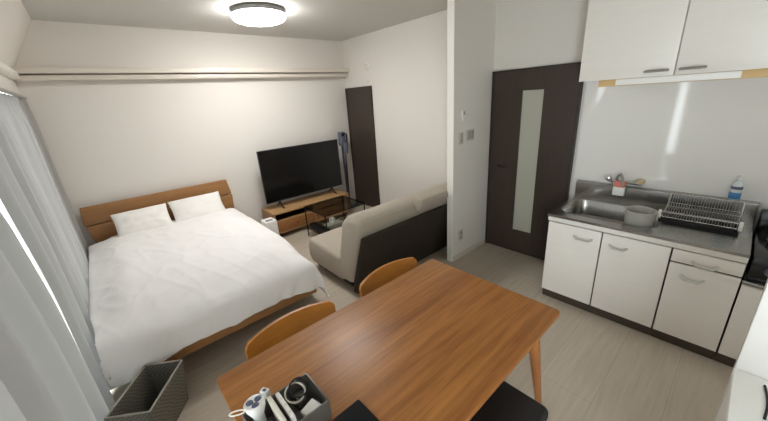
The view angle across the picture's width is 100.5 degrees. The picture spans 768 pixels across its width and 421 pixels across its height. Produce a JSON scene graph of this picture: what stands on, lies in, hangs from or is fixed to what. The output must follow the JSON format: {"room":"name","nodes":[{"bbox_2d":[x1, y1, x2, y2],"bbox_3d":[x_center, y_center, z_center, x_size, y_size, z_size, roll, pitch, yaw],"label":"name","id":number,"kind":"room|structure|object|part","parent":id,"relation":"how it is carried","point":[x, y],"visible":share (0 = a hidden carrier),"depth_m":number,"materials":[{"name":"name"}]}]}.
{"room":"studio apartment","nodes":[
{"label":"studio apartment","id":0,"kind":"room"},
{"bbox_2d":[0,0,30,97],"bbox_3d":[-1.254,0.210,1.044,0.430,2.709,6.280,-20,25,-38],"label":"wall","id":1,"kind":"structure","parent":0,"point":[15,21],"depth_m":2.56,"materials":[{"name":"white paint"}]},
{"bbox_2d":[0,61,19,78],"bbox_3d":[-1.277,-0.576,0.683,0.055,0.060,6.120,-20,25,-38],"label":"trim","id":2,"kind":"structure","parent":1,"relation":"attached to","point":[5,70],"depth_m":2.52,"materials":[{"name":"white wood"}]},
{"bbox_2d":[0,87,26,98],"bbox_3d":[-1.510,-0.480,1.010,0.030,0.018,5.460,-20,25,-38],"label":"rail","id":3,"kind":"object","parent":1,"relation":"attached to","point":[1,89],"visible":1,"depth_m":2.41,"materials":[{"name":"silver metal"}]},
{"bbox_2d":[0,211,108,420],"bbox_3d":[-1.258,0.543,1.115,0.102,2.005,1.289,-20,25,-38],"label":"curtain","id":4,"kind":"object","parent":3,"relation":"hanging from","point":[45,376],"visible":0.98,"depth_m":1.26,"materials":[{"name":"fabric"}]},
{"bbox_2d":[0,93,114,410],"bbox_3d":[-2.449,0.178,2.377,0.105,2.005,2.605,-20,25,-38],"label":"curtain","id":5,"kind":"object","parent":3,"relation":"hanging from","point":[34,202],"visible":0.76,"depth_m":2.07,"materials":[{"name":"fabric"}]},
{"bbox_2d":[14,20,355,245],"bbox_3d":[-2.050,-0.934,4.430,4.026,2.709,0.100,-20,25,-38],"label":"wall","id":6,"kind":"structure","parent":0,"point":[106,141],"depth_m":3.84,"materials":[{"name":"white paint"}]},
{"bbox_2d":[11,67,349,81],"bbox_3d":[-1.994,-1.747,4.072,3.746,0.114,0.150,-20,25,-38],"label":"trim","id":7,"kind":"structure","parent":6,"relation":"attached to","point":[26,74],"depth_m":3.58,"materials":[{"name":"beige paint"}]},
{"bbox_2d":[21,0,446,40],"bbox_3d":[-0.011,-1.594,1.681,4.026,0.100,6.480,-20,25,-38],"label":"ceiling","id":8,"kind":"structure","parent":0,"point":[331,20],"depth_m":3.27,"materials":[{"name":"white paint"}]},
{"bbox_2d":[230,3,285,25],"bbox_3d":[-1.232,-1.911,3.149,0.512,0.122,0.512,-20,25,-38],"label":"ceiling light","id":9,"kind":"object","parent":8,"relation":"attached to","point":[250,14],"visible":1,"depth_m":2.99,"materials":[{"name":"white plastic"}]},
{"bbox_2d":[110,202,732,420],"bbox_3d":[0.170,1.048,2.616,4.026,0.100,6.480,-20,25,-38],"label":"floor","id":10,"kind":"structure","parent":0,"point":[594,367],"depth_m":2.23,"materials":[{"name":"beige wood"}]},
{"bbox_2d":[104,360,187,420],"bbox_3d":[-1.390,1.179,1.938,0.237,0.307,0.376,-6,20,-5],"label":"basket","id":11,"kind":"object","parent":10,"relation":"on","point":[158,392],"visible":1,"depth_m":1.96,"materials":[{"name":"grey wicker"}]},
{"bbox_2d":[79,179,316,382],"bbox_3d":[-1.920,0.436,3.228,1.537,0.915,2.310,-20,25,-38],"label":"bed","id":12,"kind":"object","parent":10,"relation":"on","point":[95,214],"visible":0.28,"depth_m":3.56,"materials":[{"name":"brown wood"}]},
{"bbox_2d":[88,208,328,389],"bbox_3d":[-1.842,0.517,3.199,1.630,0.535,2.265,-20,25,-38],"label":"duvet","id":13,"kind":"object","parent":12,"relation":"on","point":[156,293],"visible":0.98,"depth_m":2.51,"materials":[{"name":"white fabric"}]},
{"bbox_2d":[110,203,172,236],"bbox_3d":[-2.743,0.120,3.643,0.525,0.270,0.248,-20,25,-38],"label":"pillow","id":14,"kind":"object","parent":13,"relation":"on","point":[156,216],"visible":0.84,"depth_m":3.57,"materials":[{"name":"white fabric"}]},
{"bbox_2d":[167,191,225,221],"bbox_3d":[-2.320,-0.038,3.996,0.580,0.276,0.252,-20,25,-38],"label":"pillow","id":15,"kind":"object","parent":13,"relation":"on","point":[200,205],"visible":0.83,"depth_m":3.92,"materials":[{"name":"white fabric"}]},
{"bbox_3d":[-1.142,0.874,2.484,1.390,0.115,0.025,-20,25,-38],"label":"foot rail","id":16,"kind":"part","parent":12,"relation":"part of","materials":[{"name":"brown wood"}]},
{"bbox_2d":[261,217,278,234],"bbox_3d":[-1.481,0.319,4.205,0.150,0.427,0.180,-20,25,-38],"label":"humidifier","id":17,"kind":"object","parent":10,"relation":"on","point":[270,223],"visible":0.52,"depth_m":4.11,"materials":[{"name":"white plastic"}]},
{"bbox_2d":[245,300,335,359],"bbox_3d":[-0.340,0.969,1.700,0.520,0.728,0.525,-20,25,-38],"label":"dining chair","id":18,"kind":"object","parent":10,"relation":"on","point":[288,325],"visible":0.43,"depth_m":1.76,"materials":[{"name":"brown wood"}]},
{"bbox_2d":[261,189,349,236],"bbox_3d":[-1.186,0.021,5.053,1.290,0.385,0.438,-20,25,-38],"label":"tv stand","id":19,"kind":"object","parent":10,"relation":"on","point":[292,217],"visible":0.73,"depth_m":4.88,"materials":[{"name":"brown wood"}]},
{"bbox_3d":[-1.286,0.167,4.728,0.607,0.142,0.018,-20,25,-38],"label":"drawer","id":20,"kind":"part","parent":19,"relation":"part of","materials":[{"name":"brown wood"}]},
{"bbox_2d":[256,139,341,208],"bbox_3d":[-1.216,-0.572,4.873,1.308,0.850,0.239,-20,25,-38],"label":"television","id":21,"kind":"object","parent":19,"relation":"on","point":[289,172],"visible":1,"depth_m":4.79,"materials":[{"name":"black plastic"}]},
{"bbox_3d":[-0.828,-0.134,5.069,0.597,0.088,0.018,-20,25,-38],"label":"drawer","id":22,"kind":"part","parent":19,"relation":"part of","materials":[{"name":"brown wood"}]},
{"bbox_3d":[-0.818,-0.002,5.115,0.597,0.142,0.018,-20,25,-38],"label":"drawer","id":23,"kind":"part","parent":19,"relation":"part of","materials":[{"name":"brown wood"}]},
{"bbox_2d":[304,196,364,235],"bbox_3d":[-0.684,0.127,4.558,0.680,0.450,0.580,-20,25,-38],"label":"coffee table","id":24,"kind":"object","parent":10,"relation":"on","point":[305,208],"visible":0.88,"depth_m":4.51,"materials":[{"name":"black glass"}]},
{"bbox_3d":[-1.101,0.166,4.558,0.018,0.432,0.018,-20,25,-38],"label":"leg","id":25,"kind":"part","parent":24,"relation":"part of","materials":[{"name":"black paint"}]},
{"bbox_2d":[310,222,329,233],"bbox_3d":[-0.887,0.249,4.418,0.090,0.080,0.400,-20,25,-38],"label":"storage box","id":26,"kind":"object","parent":24,"relation":"on","point":[315,226],"visible":0.74,"depth_m":4.39,"materials":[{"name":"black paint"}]},
{"bbox_2d":[323,217,342,230],"bbox_3d":[-0.713,0.167,4.472,0.250,0.176,0.120,-20,25,-38],"label":"tissue box","id":27,"kind":"object","parent":24,"relation":"on","point":[333,224],"visible":0.84,"depth_m":4.45,"materials":[{"name":"white paper"}]},
{"bbox_3d":[-0.698,-0.068,4.489,0.672,0.016,0.571,-20,25,-38],"label":"frame","id":28,"kind":"part","parent":24,"relation":"part of","materials":[{"name":"black paint"}]},
{"bbox_2d":[337,131,356,207],"bbox_3d":[-0.661,-0.684,5.526,0.220,1.330,0.210,-20,25,-38],"label":"vacuum cleaner","id":29,"kind":"object","parent":10,"relation":"on","point":[342,141],"visible":0.75,"depth_m":5.40,"materials":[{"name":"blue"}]},
{"bbox_3d":[-0.676,-1.138,5.338,0.120,0.350,0.150,-20,25,-38],"label":"motor","id":30,"kind":"part","parent":29,"relation":"part of","materials":[{"name":"grey"}]},
{"bbox_3d":[-0.651,-0.545,5.625,0.140,1.000,0.140,-20,25,-38],"label":"stand post","id":31,"kind":"part","parent":29,"relation":"part of","materials":[{"name":"metal"}]},
{"bbox_2d":[309,182,447,293],"bbox_3d":[0.058,0.166,3.680,1.540,0.866,1.142,-20,25,-38],"label":"sofa","id":32,"kind":"object","parent":10,"relation":"on","point":[414,225],"visible":0.83,"depth_m":3.17,"materials":[{"name":"beige fabric"}]},
{"bbox_3d":[-0.081,0.302,3.906,1.540,0.317,0.690,-20,25,-38],"label":"seat","id":33,"kind":"part","parent":32,"relation":"part of","materials":[{"name":"beige fabric"}]},
{"bbox_3d":[0.235,0.187,3.475,1.540,0.740,0.410,-20,25,-38],"label":"backrest","id":34,"kind":"part","parent":32,"relation":"part of","materials":[{"name":"beige fabric"}]},
{"bbox_3d":[0.324,0.324,3.428,1.510,0.643,0.230,-20,25,-38],"label":"panel","id":35,"kind":"part","parent":32,"relation":"part of","materials":[{"name":"grey fabric"}]},
{"bbox_2d":[217,259,559,420],"bbox_3d":[0.116,0.964,1.641,1.502,0.725,0.868,-20,25,-38],"label":"dining table","id":36,"kind":"object","parent":10,"relation":"on","point":[434,342],"visible":0.97,"depth_m":1.48,"materials":[{"name":"brown wood"}]},
{"bbox_2d":[260,387,270,398],"bbox_3d":[-0.443,0.716,1.209,0.032,0.098,0.022,3,21,19],"label":"charger","id":37,"kind":"object","parent":36,"relation":"on","point":[265,391],"visible":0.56,"depth_m":1.19,"materials":[{"name":"white plastic"}]},
{"bbox_2d":[242,373,331,420],"bbox_3d":[-0.344,0.738,1.147,0.255,0.088,0.172,-20,25,-38],"label":"organizer box","id":38,"kind":"object","parent":36,"relation":"on","point":[323,412],"visible":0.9,"depth_m":1.19,"materials":[{"name":"grey felt fabric"}]},
{"bbox_2d":[229,394,266,420],"bbox_3d":[-0.462,0.727,1.112,0.116,0.139,0.072,-20,25,-38],"label":"flashlight","id":39,"kind":"object","parent":38,"relation":"in","point":[254,406],"visible":1,"depth_m":1.09,"materials":[{"name":"white plastic"}]},
{"bbox_2d":[267,396,286,420],"bbox_3d":[-0.356,0.725,1.108,0.031,0.128,0.128,-20,25,-38],"label":"remote control","id":40,"kind":"object","parent":38,"relation":"in","point":[278,414],"visible":1,"depth_m":1.08,"materials":[{"name":"beige plastic"}]},
{"bbox_2d":[274,398,289,420],"bbox_3d":[-0.347,0.733,1.126,0.016,0.100,0.124,-20,25,-38],"label":"phone case","id":41,"kind":"object","parent":38,"relation":"in","point":[275,400],"visible":0.58,"depth_m":1.10,"materials":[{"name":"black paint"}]},
{"bbox_2d":[275,392,296,420],"bbox_3d":[-0.338,0.722,1.131,0.026,0.116,0.128,-20,25,-38],"label":"remote control","id":42,"kind":"object","parent":38,"relation":"in","point":[280,399],"visible":0.94,"depth_m":1.10,"materials":[{"name":"white plastic"}]},
{"bbox_2d":[284,382,305,403],"bbox_3d":[-0.333,0.686,1.200,0.080,0.043,0.067,-20,25,-38],"label":"cable","id":43,"kind":"object","parent":38,"relation":"in","point":[300,383],"visible":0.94,"depth_m":1.19,"materials":[{"name":"beige plastic"}]},
{"bbox_2d":[288,376,308,397],"bbox_3d":[-0.321,0.670,1.208,0.079,0.046,0.071,-20,25,-38],"label":"cable","id":44,"kind":"object","parent":38,"relation":"in","point":[299,377],"visible":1,"depth_m":1.20,"materials":[{"name":"black rubber"}]},
{"bbox_2d":[294,390,306,408],"bbox_3d":[-0.321,0.724,1.224,0.040,0.050,0.040,-20,25,-38],"label":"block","id":45,"kind":"object","parent":38,"relation":"in","point":[303,402],"visible":0.69,"depth_m":1.21,"materials":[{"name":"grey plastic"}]},
{"bbox_2d":[296,399,319,420],"bbox_3d":[-0.263,0.752,1.174,0.090,0.024,0.082,-20,25,-38],"label":"battery pack","id":46,"kind":"object","parent":38,"relation":"in","point":[299,415],"visible":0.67,"depth_m":1.17,"materials":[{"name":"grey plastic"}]},
{"bbox_2d":[301,398,320,416],"bbox_3d":[-0.259,0.725,1.157,0.060,0.034,0.062,9,23,33],"label":"power adapter","id":47,"kind":"object","parent":46,"relation":"on","point":[312,404],"visible":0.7,"depth_m":1.16,"materials":[{"name":"white plastic"}]},
{"bbox_2d":[332,400,378,420],"bbox_3d":[-0.135,0.795,1.063,0.300,0.010,0.222,-20,25,-38],"label":"tablet","id":48,"kind":"object","parent":36,"relation":"on","point":[357,411],"visible":1,"depth_m":1.17,"materials":[{"name":"black"}]},
{"bbox_3d":[0.831,0.891,1.733,0.290,0.708,0.062,-20,25,-38],"label":"leg","id":49,"kind":"part","parent":36,"relation":"part of","materials":[{"name":"brown wood"}]},
{"bbox_2d":[359,257,417,296],"bbox_3d":[0.189,0.778,2.139,0.520,0.728,0.525,-20,25,-38],"label":"dining chair","id":50,"kind":"object","parent":10,"relation":"on","point":[388,272],"visible":0.27,"depth_m":2.21,"materials":[{"name":"brown wood"}]},
{"bbox_2d":[470,381,547,420],"bbox_3d":[0.328,1.185,1.381,0.871,0.445,0.358,-20,25,-38],"label":"dining chair","id":51,"kind":"object","parent":10,"relation":"on","point":[507,403],"visible":0.38,"depth_m":1.46,"materials":[{"name":"black leather"}]},
{"bbox_2d":[542,220,672,334],"bbox_3d":[1.921,0.432,2.736,0.727,0.752,0.796,-20,25,-38],"label":"base cabinet","id":52,"kind":"object","parent":10,"relation":"on","point":[616,278],"visible":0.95,"depth_m":2.48,"materials":[{"name":"white wood"}]},
{"bbox_3d":[1.548,0.432,2.670,0.018,0.650,0.385,-20,25,-38],"label":"door","id":53,"kind":"part","parent":52,"relation":"part of","materials":[{"name":"white plastic"}]},
{"bbox_3d":[1.563,0.226,2.519,0.040,0.028,0.141,-20,25,-38],"label":"handle","id":54,"kind":"part","parent":52,"relation":"part of","materials":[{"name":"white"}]},
{"bbox_3d":[1.718,0.278,2.354,0.039,0.028,0.128,-20,25,-38],"label":"handle","id":55,"kind":"part","parent":52,"relation":"part of","materials":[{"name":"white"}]},
{"bbox_3d":[1.815,0.514,2.385,0.018,0.650,0.393,-20,25,-38],"label":"door","id":56,"kind":"part","parent":52,"relation":"part of","materials":[{"name":"white plastic"}]},
{"bbox_2d":[548,179,759,263],"bbox_3d":[2.009,0.055,2.494,0.711,0.302,1.158,-20,25,-38],"label":"countertop","id":57,"kind":"structure","parent":52,"relation":"on","point":[593,206],"depth_m":2.41,"materials":[{"name":"metal"}]},
{"bbox_2d":[561,198,663,228],"bbox_3d":[1.872,0.085,2.643,0.474,0.166,0.669,-20,25,-38],"label":"sink","id":58,"kind":"object","parent":57,"relation":"in","point":[606,211],"depth_m":2.83,"materials":[{"name":"silver metal"}]},
{"bbox_2d":[612,186,625,195],"bbox_3d":[2.057,-0.176,2.794,0.056,0.090,0.088,-20,25,-38],"label":"sponge holder","id":59,"kind":"object","parent":57,"relation":"hanging from","point":[619,191],"visible":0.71,"depth_m":2.78,"materials":[{"name":"white plastic"}]},
{"bbox_2d":[614,181,625,186],"bbox_3d":[2.041,-0.229,2.763,0.030,0.047,0.078,-20,25,-38],"label":"sponge","id":60,"kind":"object","parent":59,"relation":"in","point":[617,183],"visible":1,"depth_m":2.76,"materials":[{"name":"pink"}]},
{"bbox_2d":[604,173,644,185],"bbox_3d":[2.056,-0.261,2.738,0.148,0.123,0.288,-20,25,-38],"label":"faucet","id":61,"kind":"object","parent":57,"relation":"on","point":[639,182],"visible":0.96,"depth_m":2.72,"materials":[{"name":"silver metal"}]},
{"bbox_3d":[1.990,-0.281,2.832,0.063,0.058,0.058,-20,25,-38],"label":"tap handle","id":62,"kind":"part","parent":61,"relation":"part of","materials":[{"name":"silver metal"}]},
{"bbox_3d":[2.025,-0.273,2.739,0.029,0.096,0.131,2,20,15],"label":"spout","id":63,"kind":"part","parent":61,"relation":"part of","materials":[{"name":"grey metal"}]},
{"bbox_3d":[2.143,-0.233,2.667,0.063,0.058,0.058,-20,25,-38],"label":"tap handle","id":64,"kind":"part","parent":61,"relation":"part of","materials":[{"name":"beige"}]},
{"bbox_2d":[624,206,657,227],"bbox_3d":[1.923,0.113,2.422,0.198,0.250,0.198,-20,25,-38],"label":"tub","id":65,"kind":"object","parent":57,"relation":"in","point":[641,216],"visible":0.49,"depth_m":2.36,"materials":[{"name":"grey plastic"}]},
{"bbox_2d":[658,209,740,235],"bbox_3d":[2.283,0.074,2.321,0.290,0.020,0.410,-20,25,-38],"label":"drip tray","id":66,"kind":"object","parent":57,"relation":"on","point":[666,220],"visible":0.53,"depth_m":2.28,"materials":[{"name":"black paint"}]},
{"bbox_2d":[657,193,745,231],"bbox_3d":[2.287,0.007,2.304,0.292,0.145,0.429,-20,25,-38],"label":"dish rack","id":67,"kind":"object","parent":66,"relation":"on","point":[740,225],"visible":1,"depth_m":2.30,"materials":[{"name":"silver metal"}]},
{"bbox_2d":[728,175,743,200],"bbox_3d":[2.532,-0.164,2.291,0.062,0.178,0.062,-3,19,3],"label":"soap bottle","id":68,"kind":"object","parent":57,"relation":"on","point":[735,192],"visible":1,"depth_m":2.28,"materials":[{"name":"white"}]},
{"bbox_2d":[742,266,765,288],"bbox_3d":[2.606,0.400,1.915,0.699,0.024,0.601,-20,25,-38],"label":"shelf","id":69,"kind":"object","parent":57,"relation":"on","point":[745,281],"visible":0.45,"depth_m":1.89,"materials":[{"name":"metal"}]},
{"bbox_2d":[746,209,767,282],"bbox_3d":[2.580,0.261,1.850,0.639,0.280,0.583,-20,25,-38],"label":"gas stove","id":70,"kind":"object","parent":69,"relation":"on","point":[757,266],"visible":0.83,"depth_m":1.94,"materials":[{"name":"black metal"}]},
{"bbox_2d":[651,248,747,359],"bbox_3d":[2.300,0.550,2.331,0.727,0.752,0.335,-20,25,-38],"label":"base cabinet","id":71,"kind":"object","parent":10,"relation":"on","point":[699,292],"visible":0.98,"depth_m":2.11,"materials":[{"name":"white wood"}]},
{"bbox_3d":[2.005,0.452,2.084,0.039,0.028,0.128,-20,25,-38],"label":"handle","id":72,"kind":"part","parent":71,"relation":"part of","materials":[{"name":"white"}]},
{"bbox_3d":[2.024,0.352,2.018,0.039,0.028,0.134,-20,25,-38],"label":"handle","id":73,"kind":"part","parent":71,"relation":"part of","materials":[{"name":"white"}]},
{"bbox_3d":[2.044,0.326,2.026,0.018,0.086,0.328,-20,25,-38],"label":"drawer","id":74,"kind":"part","parent":71,"relation":"part of","materials":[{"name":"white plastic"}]},
{"bbox_2d":[713,281,762,366],"bbox_3d":[2.617,0.709,2.017,0.727,0.622,0.600,-20,25,-38],"label":"base cabinet","id":75,"kind":"object","parent":10,"relation":"on","point":[747,298],"visible":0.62,"depth_m":1.99,"materials":[{"name":"white"}]},
{"bbox_2d":[713,279,767,420],"bbox_3d":[1.213,0.883,0.777,0.520,1.300,0.626,-20,25,-38],"label":"cabinet","id":76,"kind":"object","parent":10,"relation":"on","point":[743,398],"visible":1,"depth_m":0.99,"materials":[{"name":"white plastic"}]},
{"bbox_2d":[763,385,767,419],"bbox_3d":[1.122,0.562,0.938,0.155,0.006,0.012,-20,25,-38],"label":"handle","id":77,"kind":"object","parent":76,"relation":"on","point":[765,386],"visible":1,"depth_m":0.93,"materials":[{"name":"black paint"}]},
{"bbox_2d":[341,0,588,204],"bbox_3d":[1.536,-0.800,3.355,0.100,2.709,6.280,-20,25,-38],"label":"wall","id":78,"kind":"structure","parent":0,"point":[406,74],"depth_m":4.19,"materials":[{"name":"white paint"}]},
{"bbox_2d":[345,86,379,206],"bbox_3d":[-0.354,-1.028,5.430,0.030,2.000,0.665,-20,25,-38],"label":"door","id":79,"kind":"structure","parent":78,"relation":"in","point":[359,100],"depth_m":5.38,"materials":[{"name":"brown wood"}]},
{"bbox_2d":[364,63,368,70],"bbox_3d":[-0.269,-2.174,4.838,0.017,0.109,0.109,-20,25,-38],"label":"vent cap","id":80,"kind":"object","parent":78,"relation":"attached to","point":[366,66],"visible":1,"depth_m":4.83,"materials":[{"name":"white plastic"}]},
{"bbox_2d":[485,62,583,259],"bbox_3d":[1.505,-0.438,3.403,0.081,2.000,0.882,-20,25,-38],"label":"door","id":81,"kind":"structure","parent":78,"relation":"in","point":[535,111],"depth_m":3.34,"materials":[{"name":"dark brown wood"},{"name":"frosted glass"}]},
{"bbox_3d":[1.528,-0.480,3.406,0.012,1.513,0.210,-20,25,-38],"label":"glass panel","id":82,"kind":"part","parent":81,"relation":"part of","materials":[{"name":"grey glass"}]},
{"bbox_2d":[579,0,690,81],"bbox_3d":[1.846,-1.354,2.328,0.404,0.726,0.578,-20,25,-38],"label":"upper cabinet","id":83,"kind":"object","parent":78,"relation":"attached to","point":[624,39],"visible":1,"depth_m":2.25,"materials":[{"name":"white plastic"}]},
{"bbox_3d":[1.861,-0.956,2.188,0.039,0.017,0.139,-20,25,-38],"label":"handle","id":84,"kind":"part","parent":83,"relation":"part of","materials":[{"name":"grey metal"}]},
{"bbox_2d":[570,77,767,235],"bbox_3d":[2.510,-0.365,2.281,0.008,1.240,2.062,-20,25,-38],"label":"backsplash","id":85,"kind":"structure","parent":78,"relation":"attached to","point":[695,137],"depth_m":2.46,"materials":[{"name":"white"}]},
{"bbox_2d":[674,0,767,74],"bbox_3d":[2.233,-1.234,1.914,0.404,0.726,0.576,-20,25,-38],"label":"upper cabinet","id":86,"kind":"object","parent":78,"relation":"attached to","point":[719,35],"visible":1,"depth_m":1.93,"materials":[{"name":"white plastic"}]},
{"bbox_2d":[615,70,742,85],"bbox_3d":[1.954,-0.893,2.167,0.018,0.042,0.644,-20,25,-38],"label":"light","id":87,"kind":"object","parent":86,"relation":"attached to","point":[729,74],"visible":1,"depth_m":2.12,"materials":[{"name":"white plastic"}]},
{"bbox_2d":[598,68,767,86],"bbox_3d":[2.199,-0.828,1.930,0.018,0.052,1.568,-20,25,-38],"label":"support rail","id":88,"kind":"object","parent":86,"relation":"attached to","point":[752,73],"visible":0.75,"depth_m":1.96,"materials":[{"name":"brown wood"}]},
{"bbox_3d":[1.984,-0.918,2.056,0.039,0.017,0.138,-20,25,-38],"label":"handle","id":89,"kind":"part","parent":86,"relation":"part of","materials":[{"name":"grey metal"}]},
{"bbox_2d":[453,0,496,261],"bbox_3d":[0.935,-0.787,3.436,0.699,2.709,0.076,-20,25,-38],"label":"wall","id":90,"kind":"structure","parent":0,"point":[475,20],"depth_m":3.34,"materials":[{"name":"white paint"}]},
{"bbox_2d":[447,0,454,261],"bbox_3d":[0.670,-0.694,3.223,0.006,2.709,0.078,-20,25,-38],"label":"trim","id":91,"kind":"structure","parent":90,"relation":"attached to","point":[450,3],"depth_m":3.15,"materials":[{"name":"white"}]},
{"bbox_2d":[458,229,462,240],"bbox_3d":[0.876,0.281,3.642,0.075,0.120,0.013,-20,25,-38],"label":"power outlet","id":92,"kind":"object","parent":90,"relation":"attached to","point":[460,233],"visible":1,"depth_m":3.63,"materials":[{"name":"grey plastic"}]},
{"bbox_2d":[459,132,462,144],"bbox_3d":[0.791,-0.737,3.267,0.065,0.115,0.013,-20,25,-38],"label":"light switch","id":93,"kind":"object","parent":90,"relation":"attached to","point":[460,134],"visible":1,"depth_m":3.26,"materials":[{"name":"grey plastic"}]},
{"bbox_2d":[462,110,465,120],"bbox_3d":[0.804,-0.956,3.216,0.060,0.110,0.013,-20,25,-38],"label":"thermostat","id":94,"kind":"object","parent":90,"relation":"attached to","point":[463,111],"visible":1,"depth_m":3.21,"materials":[{"name":"white plastic"}]},
{"bbox_2d":[466,129,473,140],"bbox_3d":[0.908,-0.796,3.360,0.135,0.110,0.013,-20,25,-38],"label":"light switch","id":95,"kind":"object","parent":90,"relation":"attached to","point":[469,133],"visible":1,"depth_m":3.35,"materials":[{"name":"grey plastic"}]}
]}

